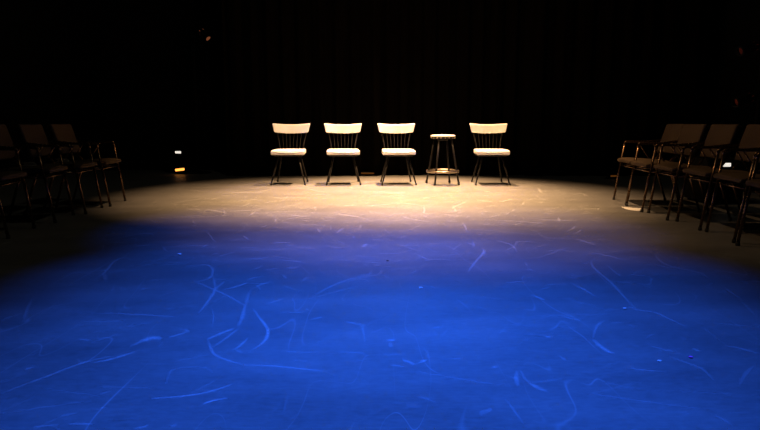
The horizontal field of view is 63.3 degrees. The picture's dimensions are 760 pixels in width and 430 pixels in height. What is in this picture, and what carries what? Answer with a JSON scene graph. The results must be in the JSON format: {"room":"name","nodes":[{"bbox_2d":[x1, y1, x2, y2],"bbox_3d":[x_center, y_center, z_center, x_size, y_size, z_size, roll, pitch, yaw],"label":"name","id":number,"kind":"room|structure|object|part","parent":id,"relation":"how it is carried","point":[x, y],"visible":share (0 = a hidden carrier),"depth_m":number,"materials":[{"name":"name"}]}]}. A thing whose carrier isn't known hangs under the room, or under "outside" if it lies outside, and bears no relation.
{"room":"theater stage","nodes":[
{"label":"theater stage","id":0,"kind":"room"},
{"bbox_2d":[0,0,76,182],"bbox_3d":[-5.275,-2.822,3.417,0.150,6.200,13.600,0,9,0],"label":"curtain","id":1,"kind":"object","parent":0,"point":[36,85],"depth_m":9.27,"materials":[{"name":"black fabric"}]},
{"bbox_2d":[65,0,226,169],"bbox_3d":[0.000,-3.848,10.215,10.700,6.200,0.150,0,9,0],"label":"wall","id":2,"kind":"structure","parent":0,"point":[131,66],"depth_m":10.37,"materials":[{"name":"black paint"}]},
{"bbox_2d":[221,0,379,175],"bbox_3d":[-1.174,-3.521,9.043,2.352,5.897,0.103,0,9,0],"label":"stage curtain","id":3,"kind":"object","parent":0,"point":[316,63],"visible":0.91,"depth_m":9.27,"materials":[{"name":"black fabric"}]},
{"bbox_2d":[0,170,759,429],"bbox_3d":[0.000,0.292,3.887,10.700,0.102,13.900,0,9,0],"label":"floor","id":4,"kind":"structure","parent":0,"point":[282,306],"depth_m":2.81,"materials":[{"name":"grey"}]},
{"bbox_2d":[0,148,35,238],"bbox_3d":[-2.938,-0.255,4.499,0.568,0.801,0.477,-1,9,-7],"label":"armchair","id":5,"kind":"object","parent":4,"relation":"on","point":[5,176],"visible":1,"depth_m":4.66,"materials":[{"name":"brown wood"}]},
{"bbox_3d":[-2.683,-0.121,4.327,0.101,0.566,0.021,-2,9,-15],"label":"leg","id":6,"kind":"part","parent":5,"relation":"part of","materials":[{"name":"brown metal"}]},
{"bbox_3d":[-2.984,-0.497,4.683,0.440,0.077,0.031,-1,9,-9],"label":"armrest","id":7,"kind":"part","parent":5,"relation":"part of","materials":[{"name":"brown metal"}]},
{"bbox_3d":[-2.886,-0.233,4.509,0.344,0.029,0.447,-1,9,-7],"label":"seat frame","id":8,"kind":"part","parent":5,"relation":"part of","materials":[{"name":"brown wood"}]},
{"bbox_3d":[-2.883,-0.285,4.502,0.410,0.056,0.424,-1,9,-7],"label":"seat","id":9,"kind":"part","parent":5,"relation":"part of","materials":[{"name":"beige fabric"}]},
{"bbox_3d":[-2.736,-0.186,4.759,0.101,0.566,0.021,0,9,2],"label":"leg","id":10,"kind":"part","parent":5,"relation":"part of","materials":[{"name":"brown metal"}]},
{"bbox_2d":[0,124,74,222],"bbox_3d":[-2.963,-0.356,5.167,0.568,0.801,0.477,-1,9,-8],"label":"armchair","id":11,"kind":"object","parent":4,"relation":"on","point":[5,139],"visible":0.84,"depth_m":5.19,"materials":[{"name":"brown wood"}]},
{"bbox_3d":[-3.168,-0.604,5.101,0.133,0.290,0.444,-1,9,-8],"label":"backrest","id":12,"kind":"part","parent":11,"relation":"part of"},
{"bbox_3d":[-3.168,-0.196,5.362,0.159,0.410,0.021,-1,9,-9],"label":"leg","id":13,"kind":"part","parent":11,"relation":"part of","materials":[{"name":"brown wood"}]},
{"bbox_3d":[-2.950,-0.532,4.916,0.440,0.077,0.031,-1,9,-6],"label":"armrest","id":14,"kind":"part","parent":11,"relation":"part of","materials":[{"name":"brown metal"}]},
{"bbox_3d":[-2.908,-0.386,5.170,0.410,0.056,0.424,-1,9,-8],"label":"seat","id":15,"kind":"part","parent":11,"relation":"part of","materials":[{"name":"beige fabric"}]},
{"bbox_3d":[-3.012,-0.598,5.350,0.440,0.077,0.031,-2,9,-10],"label":"armrest","id":16,"kind":"part","parent":11,"relation":"part of","materials":[{"name":"brown metal"}]},
{"bbox_3d":[-2.910,-0.334,5.178,0.344,0.029,0.447,-1,9,-8],"label":"seat frame","id":17,"kind":"part","parent":11,"relation":"part of","materials":[{"name":"brown metal"}]},
{"bbox_3d":[-2.704,-0.222,4.999,0.101,0.566,0.021,-3,9,-16],"label":"leg","id":18,"kind":"part","parent":11,"relation":"part of","materials":[{"name":"brown metal"}]},
{"bbox_3d":[-2.765,-0.287,5.430,0.101,0.566,0.021,0,9,1],"label":"leg","id":19,"kind":"part","parent":11,"relation":"part of","materials":[{"name":"brown metal"}]},
{"bbox_2d":[14,124,102,214],"bbox_3d":[-2.939,-0.431,5.666,0.568,0.801,0.477,-1,9,-6],"label":"armchair","id":20,"kind":"object","parent":4,"relation":"on","point":[34,134],"visible":0.79,"depth_m":5.57,"materials":[{"name":"brown metal"}]},
{"bbox_3d":[-3.110,-0.590,5.423,0.183,0.389,0.019,-1,9,-6],"label":"post","id":21,"kind":"part","parent":20,"relation":"part of","materials":[{"name":"brown metal"}]},
{"bbox_3d":[-3.097,-0.214,5.483,0.159,0.410,0.021,-1,9,-5],"label":"leg","id":22,"kind":"part","parent":20,"relation":"part of","materials":[{"name":"brown metal"}]},
{"bbox_3d":[-3.145,-0.681,5.606,0.133,0.290,0.444,-1,9,-6],"label":"backrest","id":23,"kind":"part","parent":20,"relation":"part of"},
{"bbox_3d":[-2.934,-0.607,5.414,0.440,0.077,0.031,-1,9,-4],"label":"armrest","id":24,"kind":"part","parent":20,"relation":"part of","materials":[{"name":"brown metal"}]},
{"bbox_3d":[-3.138,-0.273,5.868,0.159,0.410,0.021,-1,9,-7],"label":"leg","id":25,"kind":"part","parent":20,"relation":"part of","materials":[{"name":"brown metal"}]},
{"bbox_3d":[-2.884,-0.461,5.667,0.410,0.056,0.424,-1,9,-6],"label":"seat","id":26,"kind":"part","parent":20,"relation":"part of","materials":[{"name":"beige fabric"}]},
{"bbox_3d":[-2.981,-0.673,5.851,0.440,0.077,0.031,-1,9,-8],"label":"armrest","id":27,"kind":"part","parent":20,"relation":"part of","materials":[{"name":"brown metal"}]},
{"bbox_3d":[-2.886,-0.409,5.675,0.344,0.029,0.447,-1,9,-6],"label":"seat frame","id":28,"kind":"part","parent":20,"relation":"part of","materials":[{"name":"brown wood"}]},
{"bbox_3d":[-2.687,-0.296,5.489,0.101,0.566,0.021,-2,9,-14],"label":"leg","id":29,"kind":"part","parent":20,"relation":"part of","materials":[{"name":"brown metal"}]},
{"bbox_3d":[-2.733,-0.362,5.922,0.101,0.566,0.021,0,9,3],"label":"leg","id":30,"kind":"part","parent":20,"relation":"part of","materials":[{"name":"brown metal"}]},
{"bbox_2d":[46,124,125,206],"bbox_3d":[-2.930,-0.508,6.175,0.568,0.801,0.477,-1,9,-4],"label":"armchair","id":31,"kind":"object","parent":4,"relation":"on","point":[64,133],"visible":0.66,"depth_m":6.08,"materials":[{"name":"brown metal"}]},
{"bbox_3d":[-3.108,-0.668,5.938,0.183,0.389,0.019,-1,9,-4],"label":"post","id":32,"kind":"part","parent":31,"relation":"part of","materials":[{"name":"brown metal"}]},
{"bbox_3d":[-3.095,-0.292,5.997,0.159,0.410,0.021,0,9,-3],"label":"leg","id":33,"kind":"part","parent":31,"relation":"part of","materials":[{"name":"brown metal"}]},
{"bbox_3d":[-3.136,-0.758,6.122,0.133,0.290,0.444,-1,9,-4],"label":"backrest","id":34,"kind":"part","parent":31,"relation":"part of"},
{"bbox_3d":[-2.933,-0.684,5.923,0.440,0.077,0.031,0,9,-2],"label":"armrest","id":35,"kind":"part","parent":31,"relation":"part of","materials":[{"name":"brown metal"}]},
{"bbox_3d":[-3.123,-0.350,6.383,0.159,0.410,0.021,-1,9,-5],"label":"leg","id":36,"kind":"part","parent":31,"relation":"part of","materials":[{"name":"brown metal"}]},
{"bbox_3d":[-2.874,-0.538,6.174,0.410,0.056,0.424,-1,9,-4],"label":"seat","id":37,"kind":"part","parent":31,"relation":"part of","materials":[{"name":"brown fabric"}]},
{"bbox_3d":[-2.964,-0.750,6.360,0.440,0.077,0.031,-1,9,-6],"label":"armrest","id":38,"kind":"part","parent":31,"relation":"part of","materials":[{"name":"brown metal"}]},
{"bbox_3d":[-2.877,-0.485,6.182,0.344,0.029,0.447,-1,9,-4],"label":"seat frame","id":39,"kind":"part","parent":31,"relation":"part of","materials":[{"name":"brown metal"}]},
{"bbox_3d":[-2.685,-0.372,5.989,0.101,0.566,0.021,-2,9,-12],"label":"leg","id":40,"kind":"part","parent":31,"relation":"part of","materials":[{"name":"brown metal"}]},
{"bbox_3d":[-2.715,-0.437,6.423,0.101,0.566,0.021,1,9,4],"label":"leg","id":41,"kind":"part","parent":31,"relation":"part of","materials":[{"name":"brown wood"}]},
{"bbox_2d":[173,167,187,173],"bbox_3d":[-3.178,-0.712,9.852,0.215,0.107,0.133,1,9,8],"label":"floor light","id":42,"kind":"object","parent":4,"relation":"on","point":[178,170],"visible":1,"depth_m":9.80,"materials":[{"name":"black paint"}]},
{"bbox_2d":[167,145,196,172],"bbox_3d":[-3.289,-0.940,10.267,0.380,0.434,0.446,0,9,0],"label":"equipment case","id":43,"kind":"object","parent":4,"relation":"on","point":[178,156],"visible":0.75,"depth_m":10.06,"materials":[{"name":"black paint"}]},
{"bbox_2d":[270,123,309,184],"bbox_3d":[-1.206,-0.822,8.255,0.514,0.802,0.516,0,9,0],"label":"dining chair","id":44,"kind":"object","parent":4,"relation":"on","point":[278,128],"visible":1,"depth_m":8.38,"materials":[{"name":"white wood"}]},
{"bbox_3d":[-1.379,-0.593,8.090,0.155,0.380,0.026,-8,12,-42],"label":"leg","id":45,"kind":"part","parent":44,"relation":"part of","materials":[{"name":"black metal"}]},
{"bbox_3d":[-1.369,-0.644,8.431,0.026,0.380,0.169,-5,10,-31],"label":"leg","id":46,"kind":"part","parent":44,"relation":"part of","materials":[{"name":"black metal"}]},
{"bbox_3d":[-1.206,-0.847,8.218,0.433,0.069,0.430,0,9,0],"label":"seat","id":47,"kind":"part","parent":44,"relation":"part of","materials":[{"name":"beige plastic"}]},
{"bbox_3d":[-1.207,-1.183,8.411,0.514,0.136,0.100,0,9,0],"label":"backrest","id":48,"kind":"part","parent":44,"relation":"part of","materials":[{"name":"beige plastic"}]},
{"bbox_3d":[-1.032,-0.593,8.091,0.155,0.380,0.026,8,11,41],"label":"leg","id":49,"kind":"part","parent":44,"relation":"part of","materials":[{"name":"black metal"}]},
{"bbox_3d":[-1.044,-0.645,8.433,0.026,0.380,0.169,5,10,31],"label":"leg","id":50,"kind":"part","parent":44,"relation":"part of","materials":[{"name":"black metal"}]},
{"bbox_2d":[324,123,361,184],"bbox_3d":[-0.492,-0.822,8.255,0.514,0.802,0.516,-1,9,-3],"label":"dining chair","id":51,"kind":"object","parent":4,"relation":"on","point":[330,128],"visible":1,"depth_m":8.38,"materials":[{"name":"beige wood"}]},
{"bbox_3d":[-0.652,-0.591,8.079,0.119,0.380,0.113,-1,9,-3],"label":"leg","id":52,"kind":"part","parent":51,"relation":"part of","materials":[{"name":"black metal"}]},
{"bbox_3d":[-0.505,-1.183,8.410,0.514,0.136,0.100,-1,9,-3],"label":"backrest","id":53,"kind":"part","parent":51,"relation":"part of","materials":[{"name":"beige plastic"}]},
{"bbox_3d":[-0.490,-0.847,8.217,0.433,0.069,0.430,-1,9,-3],"label":"seat","id":54,"kind":"part","parent":51,"relation":"part of","materials":[{"name":"beige plastic"}]},
{"bbox_3d":[-0.309,-0.594,8.100,0.119,0.380,0.113,-1,9,-3],"label":"leg","id":55,"kind":"part","parent":51,"relation":"part of","materials":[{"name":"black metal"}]},
{"bbox_2d":[359,172,376,175],"bbox_3d":[-0.179,-0.634,9.488,0.280,0.062,0.133,0,9,0],"label":"floor light","id":56,"kind":"object","parent":4,"relation":"on","point":[361,173],"visible":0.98,"depth_m":9.43,"materials":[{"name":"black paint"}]},
{"bbox_2d":[377,123,416,184],"bbox_3d":[0.234,-0.822,8.254,0.514,0.802,0.516,-1,9,-4],"label":"dining chair","id":57,"kind":"object","parent":4,"relation":"on","point":[383,128],"visible":1,"depth_m":8.38,"materials":[{"name":"beige wood"}]},
{"bbox_3d":[0.061,-0.643,8.420,0.026,0.380,0.169,-6,10,-35],"label":"leg","id":58,"kind":"part","parent":57,"relation":"part of","materials":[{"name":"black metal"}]},
{"bbox_3d":[0.075,-0.591,8.078,0.026,0.380,0.155,8,12,43],"label":"leg","id":59,"kind":"part","parent":57,"relation":"part of","materials":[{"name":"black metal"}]},
{"bbox_3d":[0.220,-1.183,8.409,0.514,0.136,0.100,-1,9,-4],"label":"backrest","id":60,"kind":"part","parent":57,"relation":"part of","materials":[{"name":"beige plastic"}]},
{"bbox_3d":[0.236,-0.847,8.217,0.433,0.069,0.430,-1,9,-4],"label":"seat","id":61,"kind":"part","parent":57,"relation":"part of","materials":[{"name":"beige plastic"}]},
{"bbox_3d":[0.386,-0.646,8.443,0.026,0.380,0.169,4,10,27],"label":"leg","id":62,"kind":"part","parent":57,"relation":"part of","materials":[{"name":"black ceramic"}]},
{"bbox_3d":[0.421,-0.595,8.102,0.155,0.380,0.026,7,11,38],"label":"leg","id":63,"kind":"part","parent":57,"relation":"part of","materials":[{"name":"black metal"}]},
{"bbox_2d":[425,134,459,185],"bbox_3d":[0.836,-0.742,8.211,0.436,0.656,0.436,-2,9,-15],"label":"bar stool","id":64,"kind":"object","parent":4,"relation":"on","point":[441,137],"visible":1,"depth_m":8.12,"materials":[{"name":"wood"}]},
{"bbox_3d":[0.682,-0.736,8.302,0.140,0.597,0.024,5,10,30],"label":"leg","id":65,"kind":"part","parent":64,"relation":"part of","materials":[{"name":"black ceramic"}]},
{"bbox_3d":[0.747,-0.699,8.062,0.024,0.597,0.140,5,10,30],"label":"leg","id":66,"kind":"part","parent":64,"relation":"part of","materials":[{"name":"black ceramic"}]},
{"bbox_3d":[0.836,-1.052,8.165,0.330,0.030,0.330,-2,9,-15],"label":"seat","id":67,"kind":"part","parent":64,"relation":"part of","materials":[{"name":"fabric"}]},
{"bbox_3d":[0.925,-0.745,8.367,0.024,0.597,0.140,5,10,30],"label":"leg","id":68,"kind":"part","parent":64,"relation":"part of","materials":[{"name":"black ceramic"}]},
{"bbox_3d":[0.990,-0.709,8.126,0.140,0.597,0.024,5,10,30],"label":"leg","id":69,"kind":"part","parent":64,"relation":"part of","materials":[{"name":"black wood"}]},
{"bbox_2d":[380,0,529,174],"bbox_3d":[1.117,-3.537,9.151,2.354,5.897,0.103,0,9,0],"label":"stage curtain","id":70,"kind":"object","parent":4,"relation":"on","point":[446,66],"visible":0.88,"depth_m":9.37,"materials":[{"name":"black fabric"}]},
{"bbox_2d":[470,123,510,184],"bbox_3d":[1.476,-0.822,8.255,0.514,0.802,0.516,0,9,0],"label":"dining chair","id":71,"kind":"object","parent":4,"relation":"on","point":[475,128],"visible":1,"depth_m":8.38,"materials":[{"name":"beige"}]},
{"bbox_3d":[1.314,-0.645,8.432,0.026,0.380,0.169,-5,10,-31],"label":"leg","id":72,"kind":"part","parent":71,"relation":"part of","materials":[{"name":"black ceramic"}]},
{"bbox_3d":[1.303,-0.593,8.091,0.155,0.380,0.026,-8,11,-41],"label":"leg","id":73,"kind":"part","parent":71,"relation":"part of","materials":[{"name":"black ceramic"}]},
{"bbox_3d":[1.476,-1.183,8.411,0.514,0.136,0.100,0,9,0],"label":"backrest","id":74,"kind":"part","parent":71,"relation":"part of","materials":[{"name":"beige plastic"}]},
{"bbox_3d":[1.476,-0.847,8.218,0.433,0.069,0.430,0,9,0],"label":"seat","id":75,"kind":"part","parent":71,"relation":"part of","materials":[{"name":"white fabric"}]},
{"bbox_3d":[1.639,-0.645,8.432,0.026,0.380,0.169,5,10,31],"label":"leg","id":76,"kind":"part","parent":71,"relation":"part of","materials":[{"name":"black metal"}]},
{"bbox_3d":[1.650,-0.593,8.091,0.155,0.380,0.026,8,11,41],"label":"leg","id":77,"kind":"part","parent":71,"relation":"part of","materials":[{"name":"black metal"}]},
{"bbox_2d":[604,174,616,178],"bbox_3d":[3.380,-0.561,8.987,0.160,0.067,0.133,-2,9,-12],"label":"floor light","id":78,"kind":"object","parent":4,"relation":"on","point":[608,176],"visible":0.88,"depth_m":8.94,"materials":[{"name":"black paint"}]},
{"bbox_2d":[524,0,710,175],"bbox_3d":[3.564,-3.521,9.043,2.673,5.897,0.103,0,9,0],"label":"stage curtain","id":79,"kind":"object","parent":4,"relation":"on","point":[603,75],"visible":0.83,"depth_m":9.26,"materials":[{"name":"black fabric"}]},
{"bbox_2d":[621,206,640,210],"bbox_3d":[2.380,-0.060,5.859,0.188,0.007,0.263,4,10,26],"label":"paper sheet","id":80,"kind":"object","parent":4,"relation":"on","point":[627,208],"visible":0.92,"depth_m":5.88,"materials":[{"name":"white paper"}]},
{"bbox_2d":[612,124,684,204],"bbox_3d":[2.744,-0.524,6.279,0.568,0.801,0.477,1,9,5],"label":"armchair","id":81,"kind":"object","parent":4,"relation":"on","point":[672,132],"visible":0.61,"depth_m":6.30,"materials":[{"name":"brown metal"}]},
{"bbox_3d":[2.534,-0.454,6.531,0.101,0.566,0.021,-1,9,-3],"label":"leg","id":82,"kind":"part","parent":81,"relation":"part of","materials":[{"name":"brown metal"}]},
{"bbox_3d":[2.692,-0.501,6.287,0.344,0.029,0.447,1,9,5],"label":"seat frame","id":83,"kind":"part","parent":81,"relation":"part of","materials":[{"name":"brown metal"}]},
{"bbox_3d":[2.782,-0.766,6.464,0.440,0.077,0.031,1,9,7],"label":"armrest","id":84,"kind":"part","parent":81,"relation":"part of","materials":[{"name":"brown metal"}]},
{"bbox_3d":[2.689,-0.554,6.279,0.410,0.056,0.424,1,9,5],"label":"seat","id":85,"kind":"part","parent":81,"relation":"part of","materials":[{"name":"brown fabric"}]},
{"bbox_3d":[2.940,-0.366,6.484,0.159,0.410,0.021,1,9,6],"label":"leg","id":86,"kind":"part","parent":81,"relation":"part of","materials":[{"name":"brown metal"}]},
{"bbox_3d":[2.950,-0.774,6.223,0.133,0.290,0.444,1,9,5],"label":"backrest","id":87,"kind":"part","parent":81,"relation":"part of","materials":[{"name":"brown fabric"}]},
{"bbox_3d":[2.906,-0.307,6.098,0.159,0.410,0.021,1,9,4],"label":"leg","id":88,"kind":"part","parent":81,"relation":"part of","materials":[{"name":"brown metal"}]},
{"bbox_2d":[625,124,709,212],"bbox_3d":[2.695,-0.452,5.804,0.568,0.801,0.477,1,9,4],"label":"armchair","id":89,"kind":"object","parent":4,"relation":"on","point":[690,133],"visible":0.71,"depth_m":5.72,"materials":[{"name":"brown metal"}]},
{"bbox_3d":[2.480,-0.381,6.053,0.101,0.566,0.021,-1,9,-4],"label":"leg","id":90,"kind":"part","parent":89,"relation":"part of","materials":[{"name":"brown metal"}]},
{"bbox_3d":[2.450,-0.316,5.619,0.101,0.566,0.021,2,9,12],"label":"leg","id":91,"kind":"part","parent":89,"relation":"part of","materials":[{"name":"brown metal"}]},
{"bbox_3d":[2.642,-0.429,5.811,0.344,0.029,0.447,1,9,4],"label":"seat frame","id":92,"kind":"part","parent":89,"relation":"part of","materials":[{"name":"brown metal"}]},
{"bbox_3d":[2.729,-0.694,5.990,0.440,0.077,0.031,1,9,6],"label":"armrest","id":93,"kind":"part","parent":89,"relation":"part of","materials":[{"name":"brown metal"}]},
{"bbox_3d":[2.639,-0.482,5.803,0.410,0.056,0.424,1,9,4],"label":"seat","id":94,"kind":"part","parent":89,"relation":"part of","materials":[{"name":"beige fabric"}]},
{"bbox_3d":[2.888,-0.294,6.012,0.159,0.410,0.021,1,9,5],"label":"leg","id":95,"kind":"part","parent":89,"relation":"part of","materials":[{"name":"brown metal"}]},
{"bbox_3d":[2.698,-0.628,5.552,0.440,0.077,0.031,0,9,2],"label":"armrest","id":96,"kind":"part","parent":89,"relation":"part of","materials":[{"name":"brown metal"}]},
{"bbox_3d":[2.901,-0.702,5.751,0.133,0.290,0.444,1,9,4],"label":"backrest","id":97,"kind":"part","parent":89,"relation":"part of","materials":[{"name":"brown fabric"}]},
{"bbox_3d":[2.860,-0.236,5.626,0.159,0.410,0.021,0,9,3],"label":"leg","id":98,"kind":"part","parent":89,"relation":"part of","materials":[{"name":"brown metal"}]},
{"bbox_3d":[2.873,-0.612,5.567,0.183,0.389,0.019,1,9,4],"label":"post","id":99,"kind":"part","parent":89,"relation":"part of","materials":[{"name":"brown metal"}]},
{"bbox_2d":[647,124,741,220],"bbox_3d":[2.705,-0.380,5.327,0.568,0.801,0.477,1,9,3],"label":"armchair","id":100,"kind":"object","parent":4,"relation":"on","point":[718,134],"visible":0.78,"depth_m":5.25,"materials":[{"name":"brown metal"}]},
{"bbox_3d":[2.488,-0.309,5.574,0.101,0.566,0.021,-1,9,-5],"label":"leg","id":101,"kind":"part","parent":100,"relation":"part of","materials":[{"name":"brown metal"}]},
{"bbox_3d":[2.462,-0.243,5.139,0.101,0.566,0.021,2,9,12],"label":"leg","id":102,"kind":"part","parent":100,"relation":"part of","materials":[{"name":"brown metal"}]},
{"bbox_3d":[2.652,-0.357,5.333,0.344,0.029,0.447,1,9,3],"label":"seat frame","id":103,"kind":"part","parent":100,"relation":"part of","materials":[{"name":"brown metal"}]},
{"bbox_3d":[2.737,-0.622,5.513,0.440,0.077,0.031,1,9,6],"label":"armrest","id":104,"kind":"part","parent":100,"relation":"part of","materials":[{"name":"brown metal"}]},
{"bbox_3d":[2.650,-0.410,5.325,0.410,0.056,0.424,1,9,3],"label":"seat","id":105,"kind":"part","parent":100,"relation":"part of","materials":[{"name":"beige fabric"}]},
{"bbox_3d":[2.896,-0.223,5.537,0.159,0.410,0.021,1,9,5],"label":"leg","id":106,"kind":"part","parent":100,"relation":"part of","materials":[{"name":"brown metal"}]},
{"bbox_3d":[2.710,-0.556,5.075,0.440,0.077,0.031,0,9,1],"label":"armrest","id":107,"kind":"part","parent":100,"relation":"part of","materials":[{"name":"brown metal"}]},
{"bbox_3d":[2.911,-0.631,5.276,0.133,0.290,0.444,1,9,3],"label":"backrest","id":108,"kind":"part","parent":100,"relation":"part of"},
{"bbox_3d":[2.872,-0.164,5.150,0.159,0.410,0.021,0,9,2],"label":"leg","id":109,"kind":"part","parent":100,"relation":"part of","materials":[{"name":"brown wood"}]},
{"bbox_3d":[2.885,-0.540,5.091,0.183,0.389,0.019,1,9,3],"label":"post","id":110,"kind":"part","parent":100,"relation":"part of","materials":[{"name":"brown metal"}]},
{"bbox_2d":[684,156,745,203],"bbox_3d":[3.461,-0.388,6.386,0.380,0.500,0.446,0,9,0],"label":"equipment case","id":111,"kind":"object","parent":4,"relation":"on","point":[729,192],"visible":0.52,"depth_m":6.20,"materials":[{"name":"black paint"}]},
{"bbox_2d":[675,124,759,230],"bbox_3d":[2.730,-0.307,4.843,0.568,0.801,0.477,1,9,4],"label":"armchair","id":112,"kind":"object","parent":4,"relation":"on","point":[750,139],"visible":0.74,"depth_m":4.88,"materials":[{"name":"brown metal"}]},
{"bbox_3d":[2.515,-0.236,5.091,0.101,0.566,0.021,-1,9,-4],"label":"leg","id":113,"kind":"part","parent":112,"relation":"part of","materials":[{"name":"brown metal"}]},
{"bbox_3d":[2.677,-0.284,4.850,0.344,0.029,0.447,1,9,4],"label":"seat frame","id":114,"kind":"part","parent":112,"relation":"part of","materials":[{"name":"brown wood"}]},
{"bbox_3d":[2.485,-0.171,4.657,0.101,0.566,0.021,2,9,12],"label":"leg","id":115,"kind":"part","parent":112,"relation":"part of","materials":[{"name":"brown metal"}]},
{"bbox_3d":[2.764,-0.549,5.029,0.440,0.077,0.031,1,9,6],"label":"armrest","id":116,"kind":"part","parent":112,"relation":"part of","materials":[{"name":"brown metal"}]},
{"bbox_3d":[2.675,-0.337,4.842,0.410,0.056,0.424,1,9,4],"label":"seat","id":117,"kind":"part","parent":112,"relation":"part of","materials":[{"name":"beige fabric"}]},
{"bbox_3d":[2.923,-0.149,5.051,0.159,0.410,0.021,1,9,5],"label":"leg","id":118,"kind":"part","parent":112,"relation":"part of","materials":[{"name":"brown wood"}]},
{"bbox_3d":[2.733,-0.483,4.591,0.440,0.077,0.031,0,9,2],"label":"armrest","id":119,"kind":"part","parent":112,"relation":"part of","materials":[{"name":"brown metal"}]},
{"bbox_3d":[2.936,-0.557,4.790,0.133,0.290,0.444,1,9,4],"label":"backrest","id":120,"kind":"part","parent":112,"relation":"part of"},
{"bbox_2d":[705,148,759,242],"bbox_3d":[2.714,-0.233,4.353,0.568,0.801,0.477,1,9,5],"label":"armchair","id":121,"kind":"object","parent":4,"relation":"on","point":[732,178],"visible":0.93,"depth_m":4.39,"materials":[{"name":"brown metal"}]},
{"bbox_3d":[2.504,-0.163,4.605,0.101,0.566,0.021,-1,9,-3],"label":"leg","id":122,"kind":"part","parent":121,"relation":"part of","materials":[{"name":"brown metal"}]},
{"bbox_3d":[2.659,-0.263,4.353,0.410,0.056,0.424,1,9,5],"label":"seat","id":123,"kind":"part","parent":121,"relation":"part of","materials":[{"name":"beige fabric"}]},
{"bbox_3d":[2.662,-0.210,4.361,0.344,0.029,0.447,1,9,5],"label":"seat frame","id":124,"kind":"part","parent":121,"relation":"part of","materials":[{"name":"brown metal"}]},
{"bbox_3d":[2.752,-0.475,4.538,0.440,0.077,0.031,1,9,7],"label":"armrest","id":125,"kind":"part","parent":121,"relation":"part of","materials":[{"name":"brown metal"}]},
{"bbox_3d":[2.466,-0.097,4.172,0.101,0.566,0.021,2,9,13],"label":"leg","id":126,"kind":"part","parent":121,"relation":"part of","materials":[{"name":"brown metal"}]},
{"bbox_2d":[735,152,759,245],"bbox_3d":[2.638,-0.153,3.827,0.568,0.801,0.477,1,9,7],"label":"armchair","id":127,"kind":"object","parent":4,"relation":"on","point":[753,182],"visible":1,"depth_m":4.06,"materials":[{"name":"brown metal"}]},
{"bbox_3d":[2.583,-0.184,3.829,0.410,0.056,0.424,1,9,7],"label":"seat","id":128,"kind":"part","parent":127,"relation":"part of","materials":[{"name":"beige fabric"}]},
{"bbox_3d":[2.586,-0.131,3.837,0.344,0.029,0.447,1,9,7],"label":"seat frame","id":129,"kind":"part","parent":127,"relation":"part of","materials":[{"name":"brown metal"}]},
{"bbox_3d":[-2.943,-2.010,9.810,0.400,2.685,0.400,0,9,0],"label":"lighting stand","id":130,"kind":"object","parent":4,"relation":"on","visible":0},
{"bbox_2d":[190,28,212,42],"bbox_3d":[-2.794,-2.821,9.680,0.355,0.236,0.172,4,9,22],"label":"spotlight","id":131,"kind":"object","parent":130,"relation":"attached to","point":[204,34],"visible":1,"depth_m":9.64,"materials":[{"name":"black paint"}]},
{"bbox_3d":[-2.679,-2.753,9.623,0.085,0.118,0.140,6,11,36],"label":"gel frame","id":132,"kind":"part","parent":131,"relation":"part of","materials":[{"name":"black paint"}]},
{"bbox_3d":[4.478,-1.373,7.277,0.400,2.183,0.400,0,9,0],"label":"lighting stand","id":133,"kind":"object","parent":4,"relation":"on","visible":0},
{"bbox_2d":[731,92,759,107],"bbox_3d":[4.331,-1.353,7.278,0.357,0.186,0.140,-2,9,-14],"label":"spotlight","id":134,"kind":"object","parent":133,"relation":"attached to","point":[736,102],"visible":1,"depth_m":7.22,"materials":[{"name":"black paint"}]},
{"bbox_3d":[4.181,-1.322,7.244,0.048,0.135,0.140,-2,9,-11],"label":"gel frame","id":135,"kind":"part","parent":134,"relation":"part of","materials":[{"name":"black paint"}]},
{"bbox_2d":[735,41,759,56],"bbox_3d":[4.331,-1.932,7.190,0.356,0.186,0.140,-2,9,-14],"label":"spotlight","id":136,"kind":"object","parent":133,"relation":"attached to","point":[740,50],"visible":1,"depth_m":7.13,"materials":[{"name":"black paint"}]},
{"bbox_3d":[4.181,-1.902,7.157,0.047,0.135,0.140,-2,9,-11],"label":"gel frame","id":137,"kind":"part","parent":136,"relation":"part of","materials":[{"name":"black paint"}]},
{"bbox_2d":[699,0,759,172],"bbox_3d":[5.275,-2.822,3.417,0.150,6.200,13.600,0,9,0],"label":"curtain","id":138,"kind":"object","parent":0,"point":[733,23],"depth_m":9.11,"materials":[{"name":"black fabric"}]}
]}

